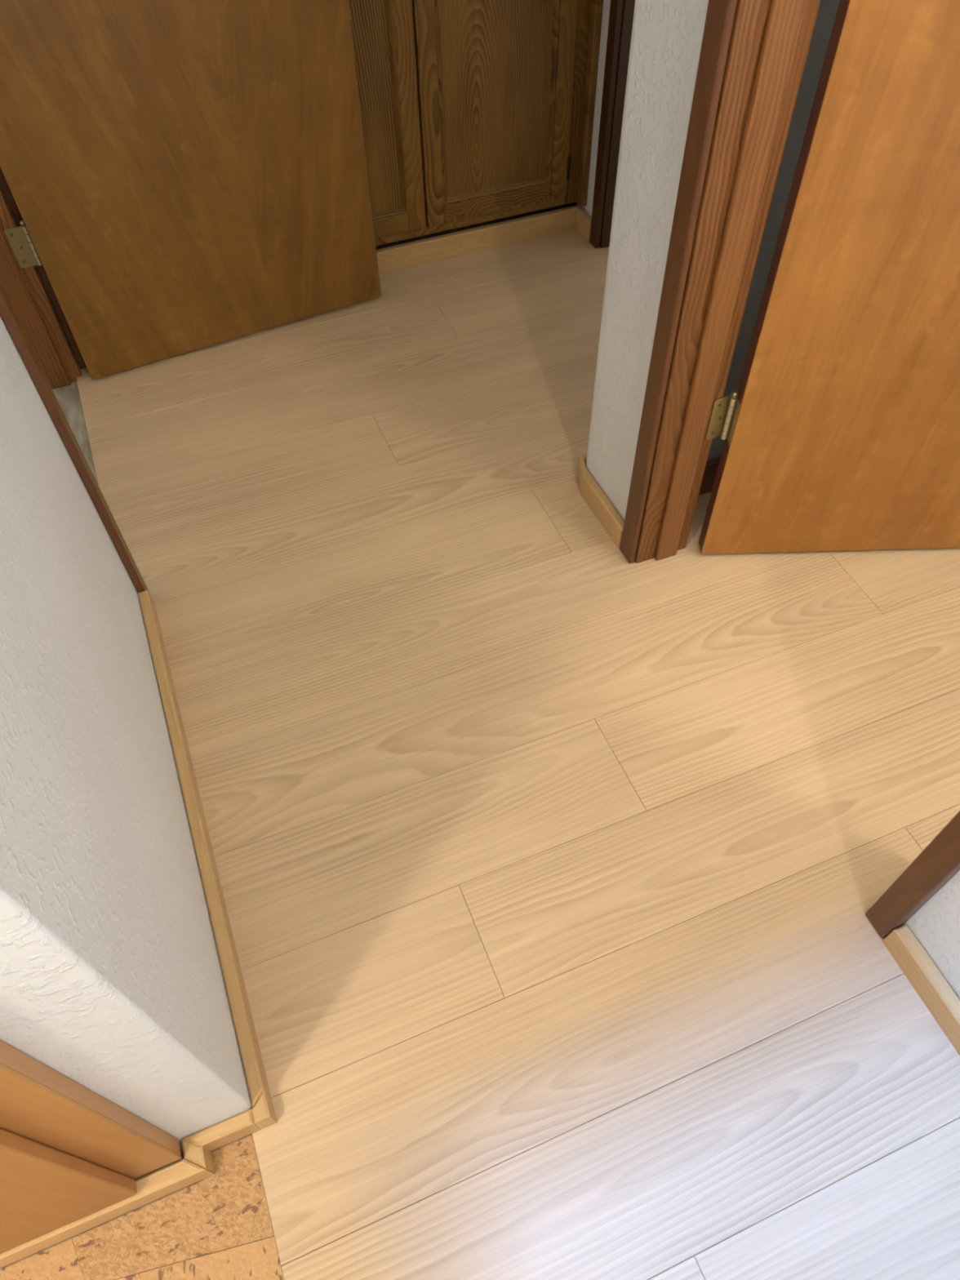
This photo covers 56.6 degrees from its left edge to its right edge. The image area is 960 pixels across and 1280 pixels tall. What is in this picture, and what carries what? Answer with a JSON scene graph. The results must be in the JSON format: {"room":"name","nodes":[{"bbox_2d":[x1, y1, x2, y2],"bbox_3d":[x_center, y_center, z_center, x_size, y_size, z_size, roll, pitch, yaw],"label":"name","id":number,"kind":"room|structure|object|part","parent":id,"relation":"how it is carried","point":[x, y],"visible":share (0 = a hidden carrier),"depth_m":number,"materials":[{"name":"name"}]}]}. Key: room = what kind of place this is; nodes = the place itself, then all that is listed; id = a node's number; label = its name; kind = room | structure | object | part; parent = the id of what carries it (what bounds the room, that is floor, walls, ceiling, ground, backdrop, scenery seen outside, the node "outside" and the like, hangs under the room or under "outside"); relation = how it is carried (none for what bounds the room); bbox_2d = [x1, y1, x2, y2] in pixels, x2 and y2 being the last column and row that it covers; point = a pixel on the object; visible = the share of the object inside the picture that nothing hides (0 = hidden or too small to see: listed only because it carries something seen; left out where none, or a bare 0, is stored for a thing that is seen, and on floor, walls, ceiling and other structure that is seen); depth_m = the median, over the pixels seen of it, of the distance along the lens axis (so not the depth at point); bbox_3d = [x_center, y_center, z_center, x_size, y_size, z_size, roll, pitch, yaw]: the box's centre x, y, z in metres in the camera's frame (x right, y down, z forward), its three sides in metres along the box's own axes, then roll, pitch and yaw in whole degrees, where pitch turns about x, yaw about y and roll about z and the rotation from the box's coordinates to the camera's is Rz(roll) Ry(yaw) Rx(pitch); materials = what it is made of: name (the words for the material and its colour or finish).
{"room":"hallway","nodes":[
{"label":"hallway","id":0,"kind":"room"},
{"bbox_2d":[0,185,252,1150],"bbox_3d":[-1.330,-0.592,0.669,1.386,2.412,1.978,-18,55,-12],"label":"wall","id":1,"kind":"structure","parent":0,"point":[112,980],"depth_m":0.94,"materials":[{"name":"white paint"}]},
{"bbox_2d":[0,167,148,592],"bbox_3d":[-0.890,-0.997,1.152,0.848,2.114,0.500,37,62,25],"label":"door frame","id":2,"kind":"structure","parent":1,"relation":"attached to","point":[24,289],"depth_m":1.94,"materials":[{"name":"brown wood"}]},
{"bbox_2d":[0,1040,261,1268],"bbox_3d":[-0.764,0.179,0.254,0.984,2.100,0.046,-18,55,-12],"label":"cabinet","id":3,"kind":"object","parent":1,"relation":"attached to","point":[69,1153],"depth_m":0.97,"materials":[{"name":"orange wood"}]},
{"bbox_3d":[-0.689,0.207,0.322,0.534,1.844,0.018,-18,55,-12],"label":"door","id":4,"kind":"part","parent":3,"relation":"part of","materials":[{"name":"orange wood"}]},
{"bbox_3d":[-0.405,0.033,0.325,0.014,2.046,0.021,-18,55,-12],"label":"panel","id":5,"kind":"part","parent":3,"relation":"part of","materials":[{"name":"orange wood"}]},
{"bbox_2d":[0,0,381,379],"bbox_3d":[-0.651,-1.397,1.482,0.815,2.024,0.047,-22,56,-15],"label":"door","id":6,"kind":"structure","parent":1,"relation":"in","point":[182,176],"depth_m":1.93,"materials":[{"name":"brown wood"}]},
{"bbox_2d":[181,1139,215,1173],"bbox_3d":[-0.367,0.671,1.161,0.048,0.050,0.020,17,55,14],"label":"baseboard","id":7,"kind":"structure","parent":1,"relation":"attached to","point":[199,1155],"depth_m":1.14,"materials":[{"name":"brown wood"}]},
{"bbox_2d":[137,590,270,1107],"bbox_3d":[-0.471,0.273,1.465,0.019,0.050,0.960,-18,55,-12],"label":"baseboard","id":8,"kind":"structure","parent":1,"relation":"attached to","point":[254,1069],"depth_m":1.38,"materials":[{"name":"brown wood"}]},
{"bbox_2d":[250,1089,276,1128],"bbox_3d":[-0.291,0.628,1.192,0.022,0.050,0.035,-18,55,-12],"label":"baseboard","id":9,"kind":"structure","parent":1,"relation":"attached to","point":[263,1113],"depth_m":1.18,"materials":[{"name":"brown wood"}]},
{"bbox_2d":[0,229,959,1279],"bbox_3d":[-0.005,0.361,1.459,3.600,0.060,3.720,-18,55,-12],"label":"floor","id":10,"kind":"structure","parent":0,"point":[551,864],"depth_m":1.47,"materials":[{"name":"brown wood"}]},
{"bbox_2d":[348,0,603,249],"bbox_3d":[-0.283,-1.665,1.646,1.206,2.100,0.076,-18,55,-12],"label":"linen cabinet","id":11,"kind":"object","parent":10,"relation":"on","point":[474,113],"visible":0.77,"depth_m":2.24,"materials":[{"name":"brown wood"}]},
{"bbox_3d":[-0.345,-1.369,1.983,0.309,0.898,0.008,-18,55,-12],"label":"panel","id":12,"kind":"part","parent":11,"relation":"part of","materials":[{"name":"brown wood"}]},
{"bbox_3d":[-0.335,-1.094,2.331,0.310,0.013,0.010,-18,55,-12],"label":"moulding","id":13,"kind":"part","parent":11,"relation":"part of","materials":[{"name":"brown wood"}]},
{"bbox_3d":[-0.337,-1.079,2.360,0.309,0.052,0.018,-18,55,-12],"label":"rail","id":14,"kind":"part","parent":11,"relation":"part of","materials":[{"name":"brown wood"}]},
{"bbox_3d":[-0.204,-1.407,2.010,0.013,0.899,0.010,-18,55,-12],"label":"moulding","id":15,"kind":"part","parent":11,"relation":"part of","materials":[{"name":"brown wood"}]},
{"bbox_3d":[-0.098,-1.443,2.035,0.013,0.899,0.010,-18,55,-12],"label":"moulding","id":16,"kind":"part","parent":11,"relation":"part of","materials":[{"name":"brown wood"}]},
{"bbox_3d":[-0.147,-1.129,2.443,0.826,0.022,0.032,-18,55,-12],"label":"frame rail","id":17,"kind":"part","parent":11,"relation":"part of","materials":[{"name":"brown wood"}]},
{"bbox_2d":[376,205,576,274],"bbox_3d":[-0.276,-1.042,2.451,1.186,0.062,0.018,-18,55,-12],"label":"baseboard","id":18,"kind":"structure","parent":11,"relation":"attached to","point":[436,248],"depth_m":2.50,"materials":[{"name":"brown wood"}]},
{"bbox_3d":[0.040,-1.496,2.073,0.316,0.898,0.008,-18,55,-12],"label":"panel","id":19,"kind":"part","parent":11,"relation":"part of","materials":[{"name":"brown wood"}]},
{"bbox_3d":[0.048,-1.206,2.450,0.316,0.052,0.018,-18,55,-12],"label":"rail","id":20,"kind":"part","parent":11,"relation":"part of","materials":[{"name":"brown wood"}]},
{"bbox_3d":[0.050,-1.222,2.421,0.316,0.013,0.010,-18,55,-12],"label":"moulding","id":21,"kind":"part","parent":11,"relation":"part of","materials":[{"name":"brown wood"}]},
{"bbox_3d":[0.184,-1.536,2.101,0.013,0.899,0.010,-18,55,-12],"label":"moulding","id":22,"kind":"part","parent":11,"relation":"part of","materials":[{"name":"brown wood"}]},
{"bbox_2d":[577,0,610,216],"bbox_3d":[0.502,-1.611,1.409,0.114,2.412,1.015,-18,55,-12],"label":"wall","id":23,"kind":"structure","parent":0,"point":[606,8],"depth_m":2.30,"materials":[{"name":"white paint"}]},
{"bbox_2d":[574,204,591,242],"bbox_3d":[0.299,-1.197,2.559,0.018,0.062,0.098,-18,55,-12],"label":"baseboard","id":24,"kind":"structure","parent":23,"relation":"attached to","point":[583,222],"depth_m":2.55,"materials":[{"name":"brown wood"}]},
{"bbox_2d":[589,0,635,248],"bbox_3d":[0.368,-1.756,1.727,0.136,2.059,0.043,-7,53,-4],"label":"door frame","id":25,"kind":"structure","parent":23,"relation":"attached to","point":[621,11],"depth_m":2.26,"materials":[{"name":"brown wood"}]},
{"bbox_2d":[586,0,959,999],"bbox_3d":[1.062,-0.627,0.653,1.165,2.412,1.705,-18,55,-12],"label":"wall","id":26,"kind":"structure","parent":0,"point":[667,36],"depth_m":1.35,"materials":[{"name":"white paint"}]},
{"bbox_2d":[577,453,624,549],"bbox_3d":[0.255,-0.302,1.883,0.068,0.056,0.253,-5,53,-3],"label":"baseboard","id":27,"kind":"structure","parent":26,"relation":"attached to","point":[590,491],"depth_m":1.86,"materials":[{"name":"brown wood"}]},
{"bbox_2d":[619,0,959,938],"bbox_3d":[0.494,-0.524,0.762,0.386,2.104,0.869,-5,53,-3],"label":"door frame","id":28,"kind":"structure","parent":26,"relation":"attached to","point":[753,54],"depth_m":1.26,"materials":[{"name":"brown wood"}]},
{"bbox_3d":[0.285,-0.793,0.998,0.012,2.059,0.046,-18,55,-12],"label":"casing","id":29,"kind":"part","parent":28,"relation":"part of","materials":[{"name":"brown wood"}]},
{"bbox_2d":[697,0,959,554],"bbox_3d":[0.796,-0.777,0.986,0.806,2.025,0.114,-1,53,0],"label":"door","id":30,"kind":"structure","parent":26,"relation":"in","point":[840,430],"depth_m":1.39,"materials":[{"name":"brown wood"}]},
{"bbox_3d":[0.442,-0.383,1.558,0.001,0.089,0.029,-1,53,0],"label":"hinge plate","id":31,"kind":"part","parent":30,"relation":"part of","materials":[{"name":"metal"}]},
{"bbox_2d":[882,924,959,1055],"bbox_3d":[0.730,0.661,1.147,0.023,0.052,0.617,-18,55,-12],"label":"baseboard","id":32,"kind":"structure","parent":26,"relation":"attached to","point":[936,993],"depth_m":1.27,"materials":[{"name":"brown wood"}]},
{"bbox_2d":[706,0,839,461],"bbox_3d":[0.846,-1.179,1.075,1.044,2.412,0.014,-18,55,-12],"label":"wall","id":33,"kind":"structure","parent":0,"point":[828,9],"depth_m":1.42,"materials":[{"name":"grey paint"}]},
{"bbox_2d":[698,457,719,494],"bbox_3d":[0.861,-0.471,1.982,1.020,0.088,0.012,-18,55,-12],"label":"baseboard","id":34,"kind":"structure","parent":33,"relation":"attached to","point":[711,468],"depth_m":1.88,"materials":[{"name":"brown wood"}]}
]}

